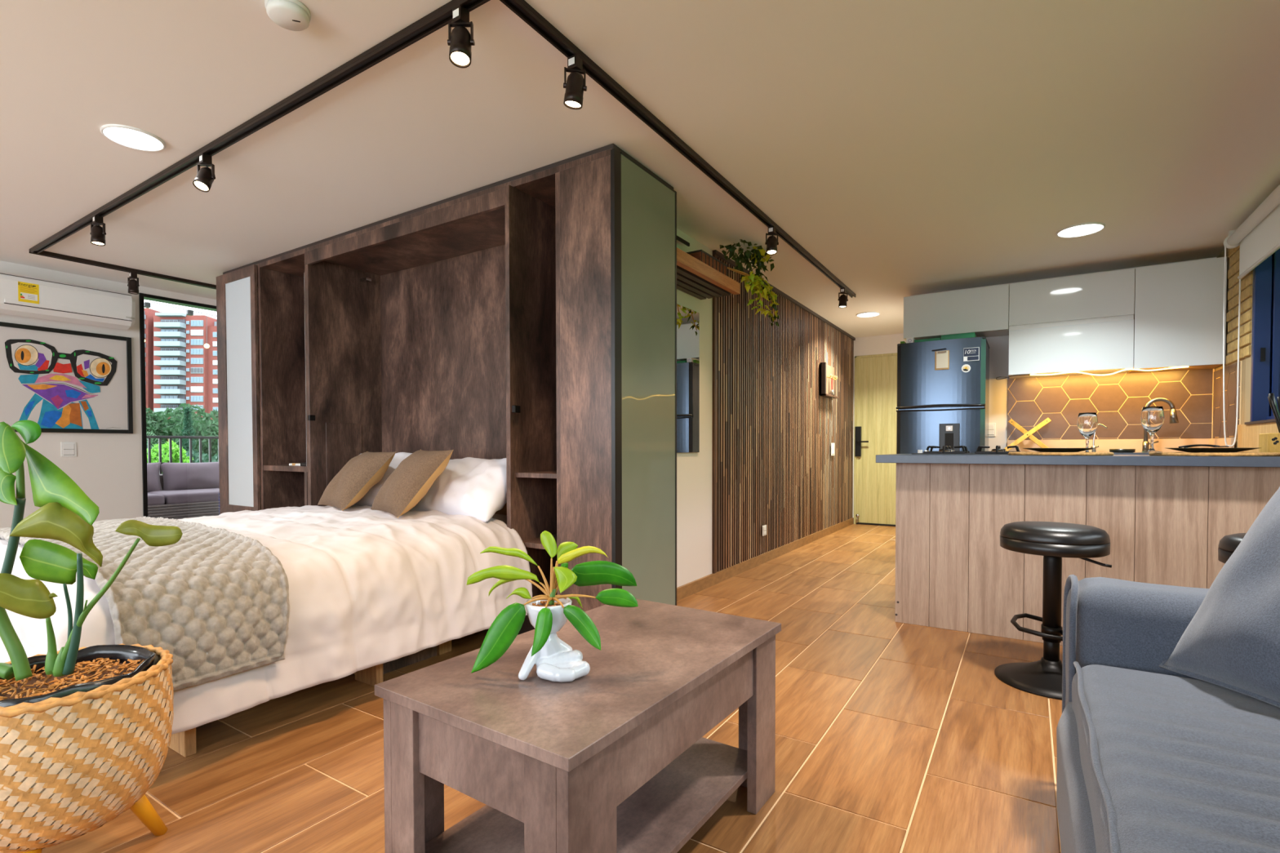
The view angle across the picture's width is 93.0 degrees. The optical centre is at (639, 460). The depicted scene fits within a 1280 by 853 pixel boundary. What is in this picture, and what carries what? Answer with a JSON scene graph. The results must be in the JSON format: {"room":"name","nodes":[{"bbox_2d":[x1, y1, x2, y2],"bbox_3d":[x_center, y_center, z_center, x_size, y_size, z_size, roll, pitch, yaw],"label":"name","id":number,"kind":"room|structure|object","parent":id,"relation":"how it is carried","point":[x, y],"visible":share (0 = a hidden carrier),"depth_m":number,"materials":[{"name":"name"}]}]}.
{"room":"studio apartment","nodes":[
{"label":"studio apartment","id":0,"kind":"room"},
{"bbox_2d":[0,260,216,528],"bbox_3d":[-4.789,-0.207,4.361,0.150,2.490,7.000,1,1,33],"label":"wall","id":1,"kind":"structure","parent":0,"point":[107,468],"depth_m":4.91,"materials":[{"name":"white paint"}]},
{"bbox_2d":[0,321,133,433],"bbox_3d":[-4.532,-0.612,4.586,0.028,0.795,1.120,1,1,33],"label":"framed picture","id":2,"kind":"object","parent":1,"relation":"attached to","point":[60,380],"visible":0.98,"depth_m":4.71,"materials":[{"name":"black paper"}]},
{"bbox_2d":[0,271,135,329],"bbox_3d":[-4.416,-1.199,4.597,0.206,0.282,0.920,1,1,33],"label":"air conditioner","id":3,"kind":"object","parent":1,"relation":"attached to","point":[58,301],"visible":1,"depth_m":4.60,"materials":[{"name":"white plastic"}]},
{"bbox_2d":[17,281,39,303],"bbox_3d":[-4.422,-1.214,4.395,0.002,0.141,0.108,1,1,33],"label":"energy label","id":4,"kind":"object","parent":3,"relation":"attached to","point":[27,292],"visible":1,"depth_m":4.39,"materials":[{"name":"yellow"}]},
{"bbox_2d":[60,441,76,457],"bbox_3d":[-4.454,-0.087,4.738,0.011,0.115,0.090,1,1,33],"label":"light switch","id":5,"kind":"object","parent":1,"relation":"attached to","point":[68,449],"visible":1,"depth_m":4.74,"materials":[{"name":"white plastic"}]},
{"bbox_2d":[138,293,216,516],"bbox_3d":[-4.047,-0.284,5.482,0.132,2.275,0.768,1,1,33],"label":"window","id":6,"kind":"structure","parent":1,"relation":"in","point":[142,296],"depth_m":5.14,"materials":[{"name":"black metal"}]},
{"bbox_2d":[143,299,216,348],"bbox_3d":[-5.302,-0.709,6.960,1.387,3.106,4.454,-1,1,-34],"label":"string lights","id":7,"kind":"object","parent":1,"relation":"attached to","point":[147,304],"visible":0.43,"depth_m":8.19,"materials":[{"name":"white plastic"}]},
{"bbox_2d":[41,524,1062,852],"bbox_3d":[-0.707,0.964,3.719,7.443,0.160,10.270,1,1,33],"label":"floor","id":8,"kind":"structure","parent":0,"point":[891,736],"depth_m":1.92,"materials":[{"name":"wood"}]},
{"bbox_2d":[0,644,173,852],"bbox_3d":[-1.309,0.706,1.368,0.418,0.467,0.415,-1,2,-44],"label":"woven basket","id":9,"kind":"object","parent":8,"relation":"on","point":[70,766],"visible":0.9,"depth_m":1.25,"materials":[{"name":"wicker"}]},
{"bbox_2d":[0,644,155,707],"bbox_3d":[-1.308,0.600,1.366,0.338,0.268,0.345,1,1,33],"label":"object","id":10,"kind":"object","parent":9,"relation":"in","point":[97,666],"visible":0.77,"depth_m":1.41,"materials":[{"name":"black"}]},
{"bbox_2d":[0,420,182,680],"bbox_3d":[-1.236,0.199,1.296,0.394,0.573,0.172,0,1,-6],"label":"monstera plant","id":11,"kind":"object","parent":10,"relation":"in","point":[66,514],"visible":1,"depth_m":1.32,"materials":[{"name":"green plant"}]},
{"bbox_2d":[168,513,506,757],"bbox_3d":[-1.706,0.499,3.095,1.803,0.800,2.120,1,1,33],"label":"bed","id":12,"kind":"object","parent":8,"relation":"on","point":[184,743],"visible":0.04,"depth_m":2.48,"materials":[{"name":"laminate"}]},
{"bbox_2d":[0,505,532,734],"bbox_3d":[-1.928,0.534,2.847,2.280,0.523,1.795,1,1,33],"label":"comforter","id":13,"kind":"object","parent":12,"relation":"on","point":[368,588],"visible":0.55,"depth_m":2.34,"materials":[{"name":"fabric"}]},
{"bbox_2d":[0,516,289,691],"bbox_3d":[-2.135,0.458,2.532,2.278,0.378,0.659,1,1,35],"label":"knit throw","id":14,"kind":"object","parent":13,"relation":"on","point":[223,594],"visible":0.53,"depth_m":1.89,"materials":[{"name":"fabric"}]},
{"bbox_2d":[317,451,395,511],"bbox_3d":[-1.677,0.111,3.589,0.284,0.329,0.572,-1,2,-43],"label":"cushion","id":15,"kind":"object","parent":13,"relation":"on","point":[363,471],"visible":1,"depth_m":3.46,"materials":[{"name":"fabric"}]},
{"bbox_2d":[353,452,412,506],"bbox_3d":[-1.661,0.122,3.830,0.800,0.348,0.343,1,1,33],"label":"pillow","id":16,"kind":"object","parent":13,"relation":"on","point":[368,499],"visible":0.14,"depth_m":3.64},
{"bbox_2d":[370,449,453,518],"bbox_3d":[-1.225,0.111,3.236,0.273,0.338,0.587,-1,1,-37],"label":"cushion","id":17,"kind":"object","parent":13,"relation":"on","point":[411,480],"visible":1,"depth_m":3.08,"materials":[{"name":"fabric"}]},
{"bbox_2d":[408,457,506,522],"bbox_3d":[-0.949,0.151,3.332,0.737,0.336,0.363,1,1,33],"label":"pillow","id":18,"kind":"object","parent":13,"relation":"on","point":[475,487],"visible":0.69,"depth_m":3.17,"materials":[{"name":"fabric"}]},
{"bbox_2d":[216,143,676,635],"bbox_3d":[-1.553,-0.284,3.965,3.760,2.329,0.610,1,1,33],"label":"tall cabinet","id":19,"kind":"object","parent":8,"relation":"on","point":[528,319],"visible":0.73,"depth_m":3.34,"materials":[{"name":"laminate"}]},
{"bbox_2d":[263,464,307,471],"bbox_3d":[-2.352,0.052,4.494,0.600,0.038,0.531,1,1,33],"label":"niche shelf","id":20,"kind":"object","parent":19,"relation":"attached to","point":[267,468],"depth_m":4.30,"materials":[{"name":"laminate"}]},
{"bbox_2d":[515,470,556,478],"bbox_3d":[-0.373,0.070,3.230,0.275,0.024,0.531,1,1,33],"label":"niche shelf","id":21,"kind":"object","parent":19,"relation":"attached to","point":[518,473],"depth_m":3.04,"materials":[{"name":"laminate"}]},
{"bbox_2d":[522,533,556,549],"bbox_3d":[-0.373,0.420,3.238,0.275,0.024,0.531,1,1,33],"label":"niche shelf","id":22,"kind":"object","parent":19,"relation":"attached to","point":[534,541],"depth_m":3.11,"materials":[{"name":"laminate"}]},
{"bbox_2d":[374,599,781,852],"bbox_3d":[-0.077,0.694,1.476,0.559,0.472,0.909,1,1,33],"label":"coffee table","id":23,"kind":"object","parent":8,"relation":"on","point":[615,757],"visible":0.95,"depth_m":1.25,"materials":[{"name":"laminate"}]},
{"bbox_2d":[518,597,590,682],"bbox_3d":[-0.178,0.384,1.314,0.148,0.155,0.119,0,1,10],"label":"planter","id":24,"kind":"object","parent":23,"relation":"on","point":[557,660],"visible":0.91,"depth_m":1.29,"materials":[{"name":"white ceramic"}]},
{"bbox_2d":[466,530,638,673],"bbox_3d":[-0.193,0.299,1.314,0.381,0.285,0.160,0,1,-4],"label":"plant","id":25,"kind":"object","parent":24,"relation":"in","point":[508,624],"visible":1,"depth_m":1.32,"materials":[{"name":"green plant"}]},
{"bbox_2d":[424,737,746,852],"bbox_3d":[-0.077,0.833,1.479,0.481,0.018,0.830,1,1,33],"label":"shelf","id":26,"kind":"object","parent":23,"relation":"attached to","point":[664,814],"depth_m":1.42,"materials":[{"name":"laminate"}]},
{"bbox_2d":[896,336,989,453],"bbox_3d":[2.510,-0.050,5.033,0.633,1.803,0.655,1,1,33],"label":"refrigerator","id":27,"kind":"object","parent":8,"relation":"on","point":[948,407],"visible":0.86,"depth_m":4.76,"materials":[{"name":"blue metal"}]},
{"bbox_2d":[931,347,949,370],"bbox_3d":[2.343,-0.790,4.740,0.122,0.164,0.023,1,1,33],"label":"pad","id":28,"kind":"object","parent":27,"relation":"attached to","point":[941,357],"visible":1,"depth_m":4.73,"materials":[{"name":"beige paper"}]},
{"bbox_2d":[941,332,976,340],"bbox_3d":[2.570,-0.975,4.894,0.237,0.051,0.254,1,1,33],"label":"carton","id":29,"kind":"object","parent":27,"relation":"on","point":[972,334],"visible":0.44,"depth_m":4.79,"materials":[{"name":"green"}]},
{"bbox_2d":[963,346,979,361],"bbox_3d":[2.531,-0.812,4.644,0.107,0.100,0.008,1,1,33],"label":"warranty sticker","id":30,"kind":"object","parent":27,"relation":"attached to","point":[969,353],"visible":1,"depth_m":4.64,"materials":[{"name":"paper"}]},
{"bbox_2d":[994,521,1111,700],"bbox_3d":[1.682,0.583,2.481,0.400,0.646,0.400,1,1,33],"label":"bar stool","id":31,"kind":"object","parent":8,"relation":"on","point":[1054,541],"visible":0.87,"depth_m":2.43,"materials":[{"name":"black metal"}]},
{"bbox_2d":[1000,521,1110,545],"bbox_3d":[1.682,0.288,2.475,0.371,0.057,0.371,1,1,33],"label":"seat cushion","id":32,"kind":"object","parent":31,"relation":"on","point":[1019,533],"depth_m":2.36,"materials":[{"name":"black leather"}]},
{"bbox_2d":[894,462,1279,645],"bbox_3d":[2.276,0.454,3.099,1.729,0.877,0.544,1,1,33],"label":"base cabinet","id":33,"kind":"object","parent":8,"relation":"on","point":[1164,525],"visible":0.49,"depth_m":2.98,"materials":[{"name":"brown wood"}]},
{"bbox_2d":[875,453,1279,467],"bbox_3d":[2.219,-0.006,3.075,1.810,0.042,0.710,1,1,33],"label":"countertop","id":34,"kind":"structure","parent":33,"relation":"on","point":[1115,460],"depth_m":2.77,"materials":[{"name":"stone"}]},
{"bbox_2d":[911,445,1020,454],"bbox_3d":[1.880,-0.061,3.495,0.535,0.050,0.347,1,1,33],"label":"gas hob","id":35,"kind":"object","parent":34,"relation":"in","point":[946,450],"visible":0.95,"depth_m":3.40,"materials":[{"name":"black metal"}]},
{"bbox_2d":[1008,451,1114,455],"bbox_3d":[2.070,-0.034,3.003,0.430,0.017,0.430,1,1,28],"label":"placemat","id":36,"kind":"object","parent":34,"relation":"on","point":[1031,453],"visible":0.96,"depth_m":2.83,"materials":[{"name":"wicker"}]},
{"bbox_2d":[1023,448,1095,452],"bbox_3d":[2.078,-0.052,3.015,0.306,0.020,0.306,1,1,33],"label":"dinner plate","id":37,"kind":"object","parent":36,"relation":"on","point":[1041,450],"visible":1,"depth_m":2.93,"materials":[{"name":"black"}]},
{"bbox_2d":[1076,412,1097,452],"bbox_3d":[2.304,-0.137,3.130,0.088,0.216,0.088,1,1,33],"label":"wine glass","id":38,"kind":"object","parent":34,"relation":"on","point":[1087,423],"visible":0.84,"depth_m":3.10,"materials":[{"name":"clear"}]},
{"bbox_2d":[1140,406,1164,452],"bbox_3d":[2.307,-0.139,2.737,0.083,0.204,0.083,1,1,33],"label":"wine glass","id":39,"kind":"object","parent":34,"relation":"on","point":[1152,418],"visible":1,"depth_m":2.71,"materials":[{"name":"clear"}]},
{"bbox_2d":[1148,452,1279,456],"bbox_3d":[2.542,-0.029,2.701,0.430,0.017,0.430,1,1,28],"label":"placemat","id":40,"kind":"object","parent":34,"relation":"on","point":[1159,454],"visible":1,"depth_m":2.56,"materials":[{"name":"wicker"}]},
{"bbox_2d":[1166,448,1258,452],"bbox_3d":[2.550,-0.047,2.714,0.316,0.020,0.316,1,1,33],"label":"dinner plate","id":41,"kind":"object","parent":40,"relation":"on","point":[1186,450],"visible":0.98,"depth_m":2.63,"materials":[{"name":"black"}]},
{"bbox_2d":[1177,444,1228,448],"bbox_3d":[2.531,-0.064,2.731,0.178,0.017,0.051,1,1,30],"label":"cutlery","id":42,"kind":"object","parent":41,"relation":"on","point":[1196,445],"visible":0.99,"depth_m":2.72,"materials":[{"name":"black metal"}]},
{"bbox_2d":[1258,392,1279,453],"bbox_3d":[3.011,-0.170,2.807,0.184,0.294,0.142,1,1,33],"label":"knife block","id":43,"kind":"object","parent":34,"relation":"on","point":[1268,442],"visible":0.96,"depth_m":2.82,"materials":[{"name":"yellow wood"}]},
{"bbox_2d":[1056,574,1279,852],"bbox_3d":[0.909,0.525,0.392,0.992,0.850,2.575,1,1,33],"label":"sofa","id":44,"kind":"object","parent":8,"relation":"on","point":[1152,758],"visible":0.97,"depth_m":1.10,"materials":[{"name":"grey fabric"}]},
{"bbox_2d":[1071,664,1279,852],"bbox_3d":[0.902,0.585,0.382,0.945,0.231,2.107,1,1,33],"label":"seat cushion","id":45,"kind":"object","parent":44,"relation":"on","point":[1164,761],"depth_m":1.00,"materials":[{"name":"fabric"}]},
{"bbox_2d":[1159,486,1279,707],"bbox_3d":[1.361,0.256,1.152,0.335,0.476,0.548,0,1,0],"label":"sofa cushion","id":46,"kind":"object","parent":44,"relation":"on","point":[1232,642],"visible":1,"depth_m":1.26,"materials":[{"name":"fabric"}]},
{"bbox_2d":[1217,533,1246,564],"bbox_3d":[2.264,0.589,2.115,0.400,0.646,0.400,1,1,33],"label":"bar stool","id":47,"kind":"object","parent":8,"relation":"on","point":[1228,544],"visible":0.19,"depth_m":2.17,"materials":[{"name":"black metal"}]},
{"bbox_2d":[1217,533,1246,552],"bbox_3d":[2.263,0.295,2.109,0.371,0.057,0.371,1,1,33],"label":"seat cushion","id":48,"kind":"object","parent":47,"relation":"on","point":[1229,543],"depth_m":2.17,"materials":[{"name":"black leather"}]},
{"bbox_3d":[3.462,0.421,4.519,1.259,0.878,0.566,1,1,33],"label":"cabinet","id":49,"kind":"object","parent":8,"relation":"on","visible":0},
{"bbox_2d":[1007,437,1234,454],"bbox_3d":[3.453,-0.088,4.503,1.267,0.142,0.588,1,1,33],"label":"countertop","id":50,"kind":"structure","parent":49,"relation":"on","point":[1104,445],"depth_m":4.66,"materials":[{"name":"stone"}]},
{"bbox_2d":[1004,417,1051,451],"bbox_3d":[3.126,-0.207,4.903,0.319,0.276,0.196,1,1,33],"label":"dish rack","id":51,"kind":"object","parent":50,"relation":"on","point":[1026,434],"visible":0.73,"depth_m":4.89,"materials":[{"name":"yellow wood"}]},
{"bbox_2d":[1090,423,1107,452],"bbox_3d":[3.476,-0.171,4.600,0.104,0.219,0.026,1,1,33],"label":"tap","id":52,"kind":"object","parent":50,"relation":"on","point":[1101,424],"visible":0.73,"depth_m":4.61,"materials":[{"name":"silver metal"}]},
{"bbox_2d":[1109,448,1135,453],"bbox_3d":[3.436,-0.069,4.331,0.148,0.026,0.147,1,1,33],"label":"soap dish","id":53,"kind":"object","parent":50,"relation":"on","point":[1114,451],"visible":0.97,"depth_m":4.28,"materials":[{"name":"black"}]},
{"bbox_2d":[1142,397,1178,451],"bbox_3d":[3.755,-0.256,4.384,0.201,0.397,0.052,1,1,33],"label":"tap","id":54,"kind":"object","parent":50,"relation":"on","point":[1173,415],"visible":0.84,"depth_m":4.38,"materials":[{"name":"silver metal"}]},
{"bbox_2d":[0,0,1279,337],"bbox_3d":[-0.608,-1.521,3.690,7.893,0.150,10.420,1,1,33],"label":"ceiling","id":55,"kind":"structure","parent":0,"point":[909,148],"depth_m":2.58,"materials":[{"name":"white paint"}]},
{"bbox_2d":[29,248,216,289],"bbox_3d":[-3.762,-1.449,4.794,0.038,0.028,1.519,1,1,33],"label":"track rail","id":56,"kind":"object","parent":55,"relation":"attached to","point":[44,253],"visible":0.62,"depth_m":4.56,"materials":[{"name":"brown metal"}]},
{"bbox_2d":[127,271,139,294],"bbox_3d":[-3.865,-1.355,4.635,0.076,0.158,0.065,1,1,33],"label":"light","id":57,"kind":"object","parent":56,"relation":"attached to","point":[133,285],"visible":1,"depth_m":4.62,"materials":[{"name":"brown metal"}]},
{"bbox_2d":[100,124,165,151],"bbox_3d":[-2.227,-1.417,2.674,0.222,0.010,0.222,1,1,33],"label":"recessed light","id":58,"kind":"object","parent":55,"relation":"in","point":[129,136],"visible":1,"depth_m":2.67,"materials":[{"name":"white plastic"}]},
{"bbox_2d":[31,0,489,253],"bbox_3d":[-2.292,-1.414,2.977,4.395,0.028,0.038,1,1,33],"label":"track rail","id":59,"kind":"object","parent":55,"relation":"attached to","point":[440,17],"visible":1,"depth_m":2.37,"materials":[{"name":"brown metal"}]},
{"bbox_2d":[89,215,106,245],"bbox_3d":[-3.138,-1.332,3.517,0.076,0.160,0.067,1,1,33],"label":"light","id":60,"kind":"object","parent":59,"relation":"attached to","point":[98,233],"visible":1,"depth_m":3.50,"materials":[{"name":"brown metal"}]},
{"bbox_2d":[192,153,215,191],"bbox_3d":[-1.994,-1.315,2.778,0.080,0.166,0.090,1,1,33],"label":"light","id":61,"kind":"object","parent":59,"relation":"attached to","point":[203,180],"visible":1,"depth_m":2.77,"materials":[{"name":"brown metal"}]},
{"bbox_2d":[447,4,475,67],"bbox_3d":[-0.552,-1.300,1.862,0.076,0.163,0.074,1,1,33],"label":"light","id":62,"kind":"object","parent":59,"relation":"attached to","point":[460,40],"visible":1,"depth_m":1.85,"materials":[{"name":"brown metal"}]},
{"bbox_2d":[264,0,311,31],"bbox_3d":[-1.095,-1.388,1.892,0.124,0.038,0.124,1,1,33],"label":"smoke detector","id":63,"kind":"object","parent":55,"relation":"attached to","point":[291,15],"visible":1,"depth_m":1.87,"materials":[{"name":"white plastic"}]},
{"bbox_2d":[499,0,855,297],"bbox_3d":[0.740,-1.432,3.603,0.038,0.028,4.359,1,1,33],"label":"track rail","id":64,"kind":"object","parent":55,"relation":"attached to","point":[521,8],"visible":1,"depth_m":2.47,"materials":[{"name":"brown metal"}]},
{"bbox_2d":[563,53,586,109],"bbox_3d":[-0.226,-1.306,2.098,0.079,0.162,0.065,1,1,33],"label":"light","id":65,"kind":"object","parent":64,"relation":"attached to","point":[575,86],"visible":1,"depth_m":2.08,"materials":[{"name":"brown metal"}]},
{"bbox_2d":[764,226,778,255],"bbox_3d":[0.802,-1.341,3.702,0.076,0.163,0.075,1,1,33],"label":"light","id":66,"kind":"object","parent":64,"relation":"attached to","point":[771,243],"visible":1,"depth_m":3.69,"materials":[{"name":"brown metal"}]},
{"bbox_2d":[838,287,848,307],"bbox_3d":[1.713,-1.373,5.130,0.073,0.160,0.065,-1,2,-40],"label":"light","id":67,"kind":"object","parent":64,"relation":"attached to","point":[842,300],"visible":1,"depth_m":5.11,"materials":[{"name":"brown metal"}]},
{"bbox_2d":[856,311,879,317],"bbox_3d":[2.344,-1.499,6.244,0.232,0.010,0.232,1,1,33],"label":"recessed light","id":68,"kind":"object","parent":55,"relation":"in","point":[866,314],"visible":1,"depth_m":6.25,"materials":[{"name":"white plastic"}]},
{"bbox_2d":[857,312,879,316],"bbox_3d":[2.344,-1.499,6.244,0.211,0.002,0.211,0,1,-8],"label":"diffuser","id":69,"kind":"object","parent":68,"relation":"attached to","point":[861,314],"depth_m":6.24,"materials":[{"name":"white"}]},
{"bbox_2d":[1056,222,1105,237],"bbox_3d":[2.772,-1.449,3.825,0.252,0.010,0.252,1,1,33],"label":"recessed light","id":70,"kind":"object","parent":55,"relation":"in","point":[1084,228],"visible":1,"depth_m":3.82,"materials":[{"name":"white plastic"}]},
{"bbox_2d":[676,228,855,587],"bbox_3d":[1.281,-0.242,5.526,0.126,2.490,5.040,1,1,33],"label":"wall","id":71,"kind":"structure","parent":0,"point":[767,433],"depth_m":4.94,"materials":[{"name":"brown wood"}]},
{"bbox_2d":[676,303,699,453],"bbox_3d":[0.248,-0.512,3.824,0.012,0.925,0.525,1,1,33],"label":"wall mirror","id":72,"kind":"object","parent":71,"relation":"attached to","point":[687,319],"visible":0.64,"depth_m":3.90,"materials":[{"name":"white mirror"}]},
{"bbox_2d":[676,247,739,299],"bbox_3d":[0.301,-1.106,3.638,0.280,0.080,0.835,1,1,33],"label":"slatted shelf","id":73,"kind":"object","parent":71,"relation":"attached to","point":[696,278],"visible":0.58,"depth_m":3.65,"materials":[{"name":"brown wood"}]},
{"bbox_2d":[676,235,727,275],"bbox_3d":[0.374,-1.259,3.770,0.188,0.220,0.402,1,1,33],"label":"planter","id":74,"kind":"object","parent":73,"relation":"on","point":[700,255],"visible":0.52,"depth_m":3.71,"materials":[{"name":"wood"}]},
{"bbox_2d":[688,251,726,275],"bbox_3d":[0.390,-1.197,3.784,0.160,0.095,0.360,1,1,33],"label":"basket","id":75,"kind":"object","parent":74,"relation":"on","point":[703,256],"depth_m":3.69,"materials":[{"name":"wood"}]},
{"bbox_2d":[719,239,779,326],"bbox_3d":[0.781,-1.196,4.141,0.259,0.482,0.710,1,2,41],"label":"trailing plant","id":76,"kind":"object","parent":74,"relation":"in","point":[755,280],"visible":0.99,"depth_m":4.08,"materials":[{"name":"green plant"}]},
{"bbox_2d":[676,517,853,601],"bbox_3d":[1.330,0.804,5.536,0.018,0.078,5.010,1,1,33],"label":"baseboard","id":77,"kind":"structure","parent":71,"relation":"attached to","point":[686,590],"depth_m":4.81,"materials":[{"name":"wood"}]},
{"bbox_2d":[819,362,838,398],"bbox_3d":[2.035,-0.854,6.522,0.068,0.345,0.482,1,1,33],"label":"key rack","id":78,"kind":"object","parent":71,"relation":"attached to","point":[827,372],"visible":0.98,"depth_m":6.46,"materials":[{"name":"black wood"}]},
{"bbox_2d":[853,333,906,517],"bbox_3d":[3.095,-0.284,7.417,0.947,2.490,0.100,1,1,33],"label":"wall","id":79,"kind":"structure","parent":0,"point":[886,344],"depth_m":7.48,"materials":[{"name":"white paint"}]},
{"bbox_2d":[853,352,897,526],"bbox_3d":[3.072,-0.248,7.376,0.908,2.100,0.154,1,1,33],"label":"door","id":80,"kind":"structure","parent":79,"relation":"in","point":[875,421],"depth_m":7.49,"materials":[{"name":"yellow wood"}]},
{"bbox_2d":[910,257,1217,451],"bbox_3d":[3.324,-0.234,4.996,2.046,2.490,0.114,1,1,33],"label":"wall","id":81,"kind":"structure","parent":0,"point":[1117,399],"depth_m":4.76,"materials":[{"name":"tile"}]},
{"bbox_2d":[903,284,1008,340],"bbox_3d":[2.669,-1.221,5.133,0.770,0.354,0.328,1,1,33],"label":"upper cabinet","id":82,"kind":"object","parent":81,"relation":"attached to","point":[982,311],"visible":0.88,"depth_m":4.99,"materials":[{"name":"white plastic"}]},
{"bbox_2d":[988,422,995,436],"bbox_3d":[2.976,-0.261,5.160,0.075,0.115,0.011,1,1,33],"label":"wall socket","id":83,"kind":"object","parent":81,"relation":"attached to","point":[992,426],"visible":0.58,"depth_m":5.15,"materials":[{"name":"white plastic"}]},
{"bbox_2d":[1008,267,1134,378],"bbox_3d":[3.321,-1.032,4.720,0.771,0.717,0.328,1,1,33],"label":"upper cabinet","id":84,"kind":"object","parent":81,"relation":"attached to","point":[1083,322],"visible":1,"depth_m":4.57,"materials":[{"name":"white laminate"}]},
{"bbox_2d":[995,366,1188,380],"bbox_3d":[3.340,-0.651,4.553,1.161,0.042,0.017,1,1,33],"label":"led strip","id":85,"kind":"object","parent":84,"relation":"attached to","point":[1179,366],"visible":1,"depth_m":4.53,"materials":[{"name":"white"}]},
{"bbox_2d":[1128,256,1226,373],"bbox_3d":[3.853,-1.023,4.381,0.484,0.724,0.328,1,1,33],"label":"upper cabinet","id":86,"kind":"object","parent":81,"relation":"attached to","point":[1179,312],"visible":0.89,"depth_m":4.24,"materials":[{"name":"white wood"}]},
{"bbox_2d":[1212,244,1279,452],"bbox_3d":[2.052,-0.146,0.858,0.295,2.490,8.460,1,1,33],"label":"wall","id":87,"kind":"structure","parent":0,"point":[1247,435],"depth_m":3.91,"materials":[{"name":"beige"}]},
{"bbox_2d":[1244,248,1279,424],"bbox_3d":[1.966,-0.744,0.820,0.190,1.174,6.725,1,1,33],"label":"window","id":88,"kind":"structure","parent":87,"relation":"in","point":[1265,340],"depth_m":3.62,"materials":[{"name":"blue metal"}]},
{"bbox_2d":[1222,184,1279,446],"bbox_3d":[2.939,-0.734,2.576,0.120,1.349,2.932,1,1,33],"label":"roller blind","id":89,"kind":"object","parent":88,"relation":"attached to","point":[1258,237],"visible":0.97,"depth_m":3.51,"materials":[{"name":"white fabric"}]},
{"bbox_3d":[-4.489,0.938,6.746,1.890,0.180,5.500,1,1,33],"label":"floor","id":90,"kind":"structure","parent":0,"visible":0},
{"bbox_2d":[146,435,218,474],"bbox_3d":[-5.145,0.279,7.091,0.060,1.125,4.000,1,1,33],"label":"balcony railing","id":91,"kind":"object","parent":90,"relation":"on","point":[200,437],"visible":0.06,"depth_m":6.93,"materials":[{"name":"black metal"}]},
{"bbox_2d":[146,462,219,519],"bbox_3d":[-4.730,0.431,6.711,0.912,0.836,2.400,1,1,33],"label":"outdoor sofa","id":92,"kind":"object","parent":90,"relation":"on","point":[182,491],"visible":0.23,"depth_m":6.35,"materials":[{"name":"fabric"}]},
{"bbox_2d":[146,462,162,492],"bbox_3d":[-5.304,0.202,6.147,0.224,0.352,0.800,1,1,33],"label":"cushion","id":93,"kind":"object","parent":92,"relation":"on","point":[153,477],"depth_m":6.38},
{"bbox_2d":[147,493,164,506],"bbox_3d":[-5.125,0.391,5.918,0.720,0.120,0.600,1,1,33],"label":"seat cushion","id":94,"kind":"object","parent":92,"relation":"on","point":[153,500],"depth_m":5.92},
{"bbox_2d":[147,488,219,504],"bbox_3d":[-4.756,0.379,6.495,0.720,0.120,0.750,1,1,33],"label":"seat cushion","id":95,"kind":"object","parent":92,"relation":"on","point":[171,495],"depth_m":6.24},
{"bbox_2d":[160,462,219,490],"bbox_3d":[-4.926,0.189,6.748,0.229,0.352,0.660,1,1,33],"label":"cushion","id":96,"kind":"object","parent":92,"relation":"on","point":[175,476],"depth_m":6.62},
{"label":"outside","id":97,"kind":"structure","parent":0,"visible":0},
{"bbox_3d":[-107.057,11.492,127.995,300.000,8.000,420.000,1,1,33],"label":"valley","id":98,"kind":"object","parent":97,"visible":0},
{"bbox_2d":[146,448,162,462],"bbox_3d":[-21.205,5.953,26.110,1.280,13.036,1.377,1,1,33],"label":"broadleaf tree","id":99,"kind":"object","parent":98,"relation":"on","point":[156,455],"visible":0.09,"depth_m":26.25,"materials":[{"name":"green plant"}]},
{"bbox_2d":[146,408,169,461],"bbox_3d":[-45.295,3.546,54.386,5.451,16.755,5.459,1,1,33],"label":"broadleaf tree","id":100,"kind":"object","parent":98,"relation":"on","point":[153,421],"visible":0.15,"depth_m":54.94,"materials":[{"name":"green plant"}]},
{"bbox_2d":[151,439,193,473],"bbox_3d":[-23.235,5.666,30.252,1.888,13.443,1.588,1,1,33],"label":"broadleaf tree","id":101,"kind":"object","parent":98,"relation":"on","point":[175,450],"visible":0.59,"depth_m":29.88,"materials":[{"name":"green plant"}]},
{"bbox_2d":[144,307,217,441],"bbox_3d":[-152.412,-20.325,205.822,37.446,60.123,31.532,1,1,33],"label":"apartment tower","id":102,"kind":"structure","parent":98,"relation":"on","point":[180,369],"depth_m":199.51,"materials":[{"name":"brick"}]},
{"bbox_2d":[146,438,217,474],"bbox_3d":[-30.329,5.153,38.512,9.305,14.154,9.343,1,1,33],"label":"broadleaf tree","id":103,"kind":"object","parent":98,"relation":"on","point":[196,456],"visible":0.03,"depth_m":40.95,"materials":[{"name":"green plant"}]},
{"bbox_2d":[155,406,213,449],"bbox_3d":[-52.241,2.904,67.560,9.435,17.514,11.842,1,1,33],"label":"broadleaf tree","id":104,"kind":"object","parent":98,"relation":"on","point":[168,412],"visible":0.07,"depth_m":65.92,"materials":[{"name":"green plant"}]},
{"bbox_2d":[181,406,199,453],"bbox_3d":[-37.094,3.767,50.146,2.066,16.463,2.038,1,1,33],"label":"conifer tree","id":105,"kind":"object","parent":98,"relation":"on","point":[188,430],"visible":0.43,"depth_m":49.82,"materials":[{"name":"green plant"}]},
{"bbox_2d":[170,403,218,462],"bbox_3d":[-40.446,3.086,56.231,9.680,17.582,6.285,1,1,33],"label":"broadleaf tree","id":106,"kind":"object","parent":98,"relation":"on","point":[201,429],"visible":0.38,"depth_m":54.29,"materials":[{"name":"green plant"}]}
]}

